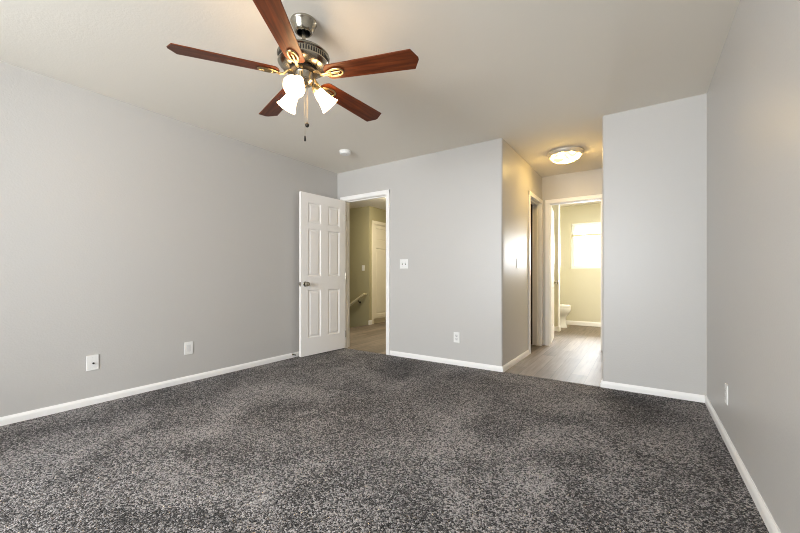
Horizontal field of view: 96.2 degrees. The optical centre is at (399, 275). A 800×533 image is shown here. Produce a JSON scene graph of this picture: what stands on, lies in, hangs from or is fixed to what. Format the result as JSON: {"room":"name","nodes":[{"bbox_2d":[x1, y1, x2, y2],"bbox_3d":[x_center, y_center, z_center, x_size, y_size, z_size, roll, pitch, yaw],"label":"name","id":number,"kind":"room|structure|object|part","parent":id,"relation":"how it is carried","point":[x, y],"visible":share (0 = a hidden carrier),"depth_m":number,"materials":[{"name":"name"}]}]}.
{"room":"empty bedroom","nodes":[
{"label":"empty bedroom","id":0,"kind":"room"},
{"bbox_2d":[0,60,336,416],"bbox_3d":[-2.631,-0.218,2.555,0.115,2.440,6.328,0,0,34],"label":"wall","id":1,"kind":"structure","parent":0,"point":[130,234],"depth_m":2.98,"materials":[{"name":"grey paint"}]},
{"bbox_2d":[86,354,98,370],"bbox_3d":[-2.390,0.676,2.794,0.017,0.118,0.075,0,0,34],"label":"cable wall plate","id":2,"kind":"object","parent":1,"relation":"attached to","point":[92,361],"visible":1,"depth_m":2.79,"materials":[{"name":"white plastic"}]},
{"bbox_2d":[0,352,298,425],"bbox_3d":[-2.578,0.973,2.519,0.013,0.057,6.098,0,0,34],"label":"baseboard","id":3,"kind":"structure","parent":1,"relation":"attached to","point":[32,414],"depth_m":2.98,"materials":[{"name":"white paint"}]},
{"bbox_2d":[184,341,192,354],"bbox_3d":[-1.995,0.682,3.390,0.008,0.118,0.075,0,0,34],"label":"wall plate","id":4,"kind":"object","parent":1,"relation":"attached to","point":[188,346],"visible":1,"depth_m":3.38,"materials":[{"name":"white plastic"}]},
{"bbox_2d":[349,206,368,327],"bbox_3d":[-1.654,0.881,8.152,2.549,4.640,0.115,0,0,34],"label":"wall","id":5,"kind":"structure","parent":0,"point":[358,217],"depth_m":7.56,"materials":[{"name":"beige paint"}]},
{"bbox_2d":[349,293,366,306],"bbox_3d":[-1.543,0.982,7.954,2.029,1.263,0.091,0,0,34],"label":"handrail","id":6,"kind":"object","parent":5,"relation":"attached to","point":[363,294],"visible":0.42,"depth_m":7.48,"materials":[{"name":"beige paint"}]},
{"bbox_2d":[0,0,739,209],"bbox_3d":[-1.011,-1.498,4.168,8.065,0.120,10.815,0,0,34],"label":"ceiling","id":7,"kind":"structure","parent":0,"point":[540,77],"depth_m":2.46,"materials":[{"name":"white paint"}]},
{"bbox_2d":[166,0,418,140],"bbox_3d":[-0.517,-1.105,2.075,1.266,0.667,1.229,0,0,34],"label":"ceiling fan","id":8,"kind":"object","parent":7,"relation":"hanging from","point":[305,61],"visible":1,"depth_m":1.94,"materials":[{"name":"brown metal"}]},
{"bbox_3d":[-0.916,-1.139,1.891,0.535,0.006,0.134,1,11,-21],"label":"blade","id":9,"kind":"part","parent":8,"relation":"part of","materials":[{"name":"brown wood"}]},
{"bbox_3d":[-0.787,-1.137,2.349,0.134,0.006,0.535,-14,9,-37],"label":"blade","id":10,"kind":"part","parent":8,"relation":"part of","materials":[{"name":"brown wood"}]},
{"bbox_3d":[-0.548,-1.133,1.636,0.134,0.006,0.535,11,0,0],"label":"blade","id":11,"kind":"part","parent":8,"relation":"part of","materials":[{"name":"brown wood"}]},
{"bbox_3d":[-0.650,-1.016,2.104,0.132,0.132,0.115,0,0,34],"label":"lamp shade","id":12,"kind":"part","parent":8,"relation":"part of","materials":[{"name":"white glass"}]},
{"bbox_3d":[-0.548,-1.016,1.899,0.115,0.132,0.129,0,0,34],"label":"lamp shade","id":13,"kind":"part","parent":8,"relation":"part of","materials":[{"name":"white glass"}]},
{"bbox_3d":[-0.556,-1.034,1.924,0.049,0.071,0.070,0,0,-15],"label":"light bulb","id":14,"kind":"part","parent":8,"relation":"part of","materials":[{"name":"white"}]},
{"bbox_3d":[-0.480,-1.088,2.062,0.051,0.087,0.059,0,0,34],"label":"light arm","id":15,"kind":"part","parent":8,"relation":"part of","materials":[{"name":"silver metal"}]},
{"bbox_3d":[-0.422,-1.016,2.086,0.115,0.132,0.129,0,0,34],"label":"lamp shade","id":16,"kind":"part","parent":8,"relation":"part of","materials":[{"name":"white glass"}]},
{"bbox_3d":[-0.320,-1.130,2.361,0.134,0.006,0.535,-13,-8,34],"label":"blade","id":17,"kind":"part","parent":8,"relation":"part of","materials":[{"name":"brown wood"}]},
{"bbox_3d":[-0.162,-1.128,1.928,0.535,0.006,0.134,1,-11,15],"label":"blade","id":18,"kind":"part","parent":8,"relation":"part of","materials":[{"name":"brown wood"}]},
{"bbox_2d":[339,149,350,155],"bbox_3d":[-0.632,-1.416,4.145,0.136,0.045,0.136,0,0,34],"label":"smoke detector","id":19,"kind":"object","parent":7,"relation":"attached to","point":[344,152],"visible":1,"depth_m":4.11,"materials":[{"name":"white plastic"}]},
{"bbox_2d":[547,146,583,163],"bbox_3d":[1.915,-1.374,4.160,0.394,0.129,0.394,0,0,34],"label":"flush ceiling light","id":20,"kind":"object","parent":7,"relation":"attached to","point":[568,154],"visible":1,"depth_m":4.05,"materials":[{"name":"white glass"}]},
{"bbox_3d":[1.915,-1.359,4.160,0.324,0.079,0.324,0,0,34],"label":"lamp shade","id":21,"kind":"part","parent":20,"relation":"part of","materials":[{"name":"white glass"}]},
{"bbox_2d":[369,206,385,319],"bbox_3d":[-0.380,-0.215,8.262,0.560,2.446,1.719,0,0,34],"label":"wall","id":22,"kind":"structure","parent":0,"point":[375,214],"depth_m":7.45,"materials":[{"name":"beige paint"}]},
{"bbox_2d":[0,321,768,532],"bbox_3d":[-0.210,1.062,3.578,6.075,0.120,10.730,0,0,34],"label":"floor","id":23,"kind":"structure","parent":0,"point":[344,440],"depth_m":2.00,"materials":[{"name":"grey carpet"}]},
{"bbox_2d":[372,220,385,323],"bbox_3d":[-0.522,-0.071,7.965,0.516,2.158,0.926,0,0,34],"label":"door","id":24,"kind":"structure","parent":23,"relation":"on","point":[378,228],"depth_m":7.66,"materials":[{"name":"beige paint"}]},
{"bbox_3d":[-0.339,0.115,7.842,0.020,1.525,0.760,0,0,34],"label":"cabinet door","id":25,"kind":"part","parent":24,"relation":"part of","materials":[{"name":"beige paint"}]},
{"bbox_3d":[-0.339,-0.875,7.842,0.020,0.386,0.760,0,0,34],"label":"cabinet door","id":26,"kind":"part","parent":24,"relation":"part of","materials":[{"name":"beige paint"}]},
{"bbox_2d":[560,304,570,327],"bbox_3d":[2.987,0.623,7.151,0.766,0.770,0.440,0,0,34],"label":"toilet","id":27,"kind":"object","parent":23,"relation":"on","point":[565,309],"visible":0.2,"depth_m":6.93,"materials":[{"name":"white ceramic"}]},
{"bbox_2d":[337,138,505,365],"bbox_3d":[0.125,-0.215,4.444,2.346,2.446,0.115,0,0,34],"label":"wall","id":28,"kind":"structure","parent":0,"point":[448,207],"depth_m":4.09,"materials":[{"name":"grey paint"}]},
{"bbox_2d":[299,191,345,356],"bbox_3d":[-0.993,-0.019,4.671,0.169,2.022,0.754,0,0,38],"label":"door","id":29,"kind":"structure","parent":28,"relation":"in","point":[322,275],"depth_m":4.62,"materials":[{"name":"white paint"}]},
{"bbox_2d":[340,189,389,354],"bbox_3d":[-0.450,-0.042,4.820,0.844,2.099,0.133,0,0,34],"label":"door frame","id":30,"kind":"structure","parent":28,"relation":"attached to","point":[384,193],"depth_m":4.71,"materials":[{"name":"white paint"}]},
{"bbox_2d":[400,259,407,268],"bbox_3d":[0.045,-0.146,4.416,0.118,0.116,0.020,0,0,34],"label":"light switch","id":31,"kind":"object","parent":28,"relation":"attached to","point":[403,262],"visible":1,"depth_m":4.42,"materials":[{"name":"white plastic"}]},
{"bbox_2d":[454,332,459,342],"bbox_3d":[0.634,0.691,4.026,0.072,0.116,0.009,0,0,34],"label":"wall outlet","id":32,"kind":"object","parent":28,"relation":"attached to","point":[456,334],"visible":1,"depth_m":4.02,"materials":[{"name":"white plastic"}]},
{"bbox_2d":[390,350,528,371],"bbox_3d":[0.389,0.976,4.813,2.346,0.063,1.048,0,0,34],"label":"baseboard","id":33,"kind":"structure","parent":28,"relation":"attached to","point":[516,360],"depth_m":4.07,"materials":[{"name":"white paint"}]},
{"bbox_2d":[506,142,541,363],"bbox_3d":[1.550,-0.215,4.564,0.115,2.446,1.677,0,0,34],"label":"wall","id":34,"kind":"structure","parent":0,"point":[521,178],"depth_m":4.17,"materials":[{"name":"grey paint"}]},
{"bbox_2d":[528,191,542,353],"bbox_3d":[1.811,-0.042,4.935,0.133,2.099,0.736,0,0,34],"label":"door frame","id":35,"kind":"structure","parent":34,"relation":"attached to","point":[537,203],"depth_m":5.18,"materials":[{"name":"white paint"}]},
{"bbox_2d":[531,204,531,343],"bbox_3d":[1.328,-0.215,5.133,0.889,2.446,1.098,0,0,34],"label":"wall","id":36,"kind":"structure","parent":0,"point":[531,204],"depth_m":5.31,"materials":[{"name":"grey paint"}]},
{"bbox_2d":[552,205,557,325],"bbox_3d":[2.609,-0.215,6.749,0.688,2.446,0.110,0,0,34],"label":"wall toilet partition","id":37,"kind":"structure","parent":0,"point":[555,207],"depth_m":6.53,"materials":[{"name":"beige paint"}]},
{"bbox_2d":[556,205,560,330],"bbox_3d":[2.897,-0.215,6.555,0.053,2.446,0.142,0,0,34],"label":"trim","id":38,"kind":"structure","parent":37,"relation":"attached to","point":[558,328],"depth_m":6.50,"materials":[{"name":"white paint"}]},
{"bbox_2d":[542,168,601,344],"bbox_3d":[2.894,-0.215,4.706,2.186,2.446,0.060,0,0,34],"label":"wall","id":39,"kind":"structure","parent":0,"point":[588,182],"depth_m":5.04,"materials":[{"name":"grey paint"}]},
{"bbox_2d":[552,208,557,340],"bbox_3d":[2.353,-0.019,5.569,0.169,2.022,0.660,0,0,26],"label":"door","id":40,"kind":"structure","parent":39,"relation":"in","point":[553,280],"depth_m":5.69,"materials":[{"name":"white paint"}]},
{"bbox_2d":[545,194,601,350],"bbox_3d":[2.452,-0.042,5.026,0.764,2.099,0.133,0,0,34],"label":"door frame","id":41,"kind":"structure","parent":39,"relation":"attached to","point":[548,203],"depth_m":5.17,"materials":[{"name":"white paint"}]},
{"bbox_2d":[560,203,600,321],"bbox_3d":[4.066,-0.215,7.112,2.930,2.446,0.140,0,0,34],"label":"wall","id":42,"kind":"structure","parent":0,"point":[580,288],"depth_m":7.32,"materials":[{"name":"beige paint"}]},
{"bbox_2d":[554,320,600,330],"bbox_3d":[3.330,0.965,6.019,2.700,0.085,2.495,0,0,34],"label":"baseboard","id":43,"kind":"structure","parent":42,"relation":"attached to","point":[568,322],"depth_m":7.24,"materials":[{"name":"white paint"}]},
{"bbox_2d":[572,233,600,268],"bbox_3d":[3.972,-0.609,7.211,0.943,0.920,0.060,0,0,34],"label":"window","id":44,"kind":"structure","parent":42,"relation":"in","point":[573,238],"depth_m":7.37,"materials":[{"name":"white plastic"}]},
{"bbox_2d":[572,222,600,236],"bbox_3d":[3.932,-0.768,7.151,0.931,0.599,0.055,0,0,34],"label":"window blind","id":45,"kind":"object","parent":42,"relation":"attached to","point":[586,229],"visible":0.61,"depth_m":7.24,"materials":[{"name":"white"}]},
{"bbox_3d":[3.934,-1.046,7.154,0.931,0.044,0.047,0,0,34],"label":"head rail","id":46,"kind":"part","parent":45,"relation":"part of","materials":[{"name":"white plastic"}]},
{"bbox_3d":[3.933,-0.823,7.153,0.927,0.032,0.048,0,0,34],"label":"rail","id":47,"kind":"part","parent":45,"relation":"part of","materials":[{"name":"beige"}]},
{"bbox_2d":[602,93,706,395],"bbox_3d":[2.668,-0.215,3.742,0.835,2.446,1.792,0,0,34],"label":"wall","id":48,"kind":"structure","parent":0,"point":[654,157],"depth_m":3.01,"materials":[{"name":"grey paint"}]},
{"bbox_2d":[707,0,799,532],"bbox_3d":[0.731,-0.218,0.221,0.115,2.440,6.213,0,0,34],"label":"wall","id":49,"kind":"structure","parent":0,"point":[753,93],"depth_m":1.56,"materials":[{"name":"grey paint"}]},
{"bbox_2d":[600,380,780,532],"bbox_3d":[0.912,0.976,1.249,0.733,0.063,7.890,0,0,34],"label":"baseboard","id":50,"kind":"structure","parent":49,"relation":"attached to","point":[771,525],"depth_m":2.22,"materials":[{"name":"white paint"}]},
{"bbox_2d":[725,383,727,404],"bbox_3d":[1.960,0.711,2.157,0.009,0.116,0.072,0,0,34],"label":"wall outlet","id":51,"kind":"object","parent":49,"relation":"attached to","point":[726,385],"visible":1,"depth_m":2.14,"materials":[{"name":"white plastic"}]}
]}

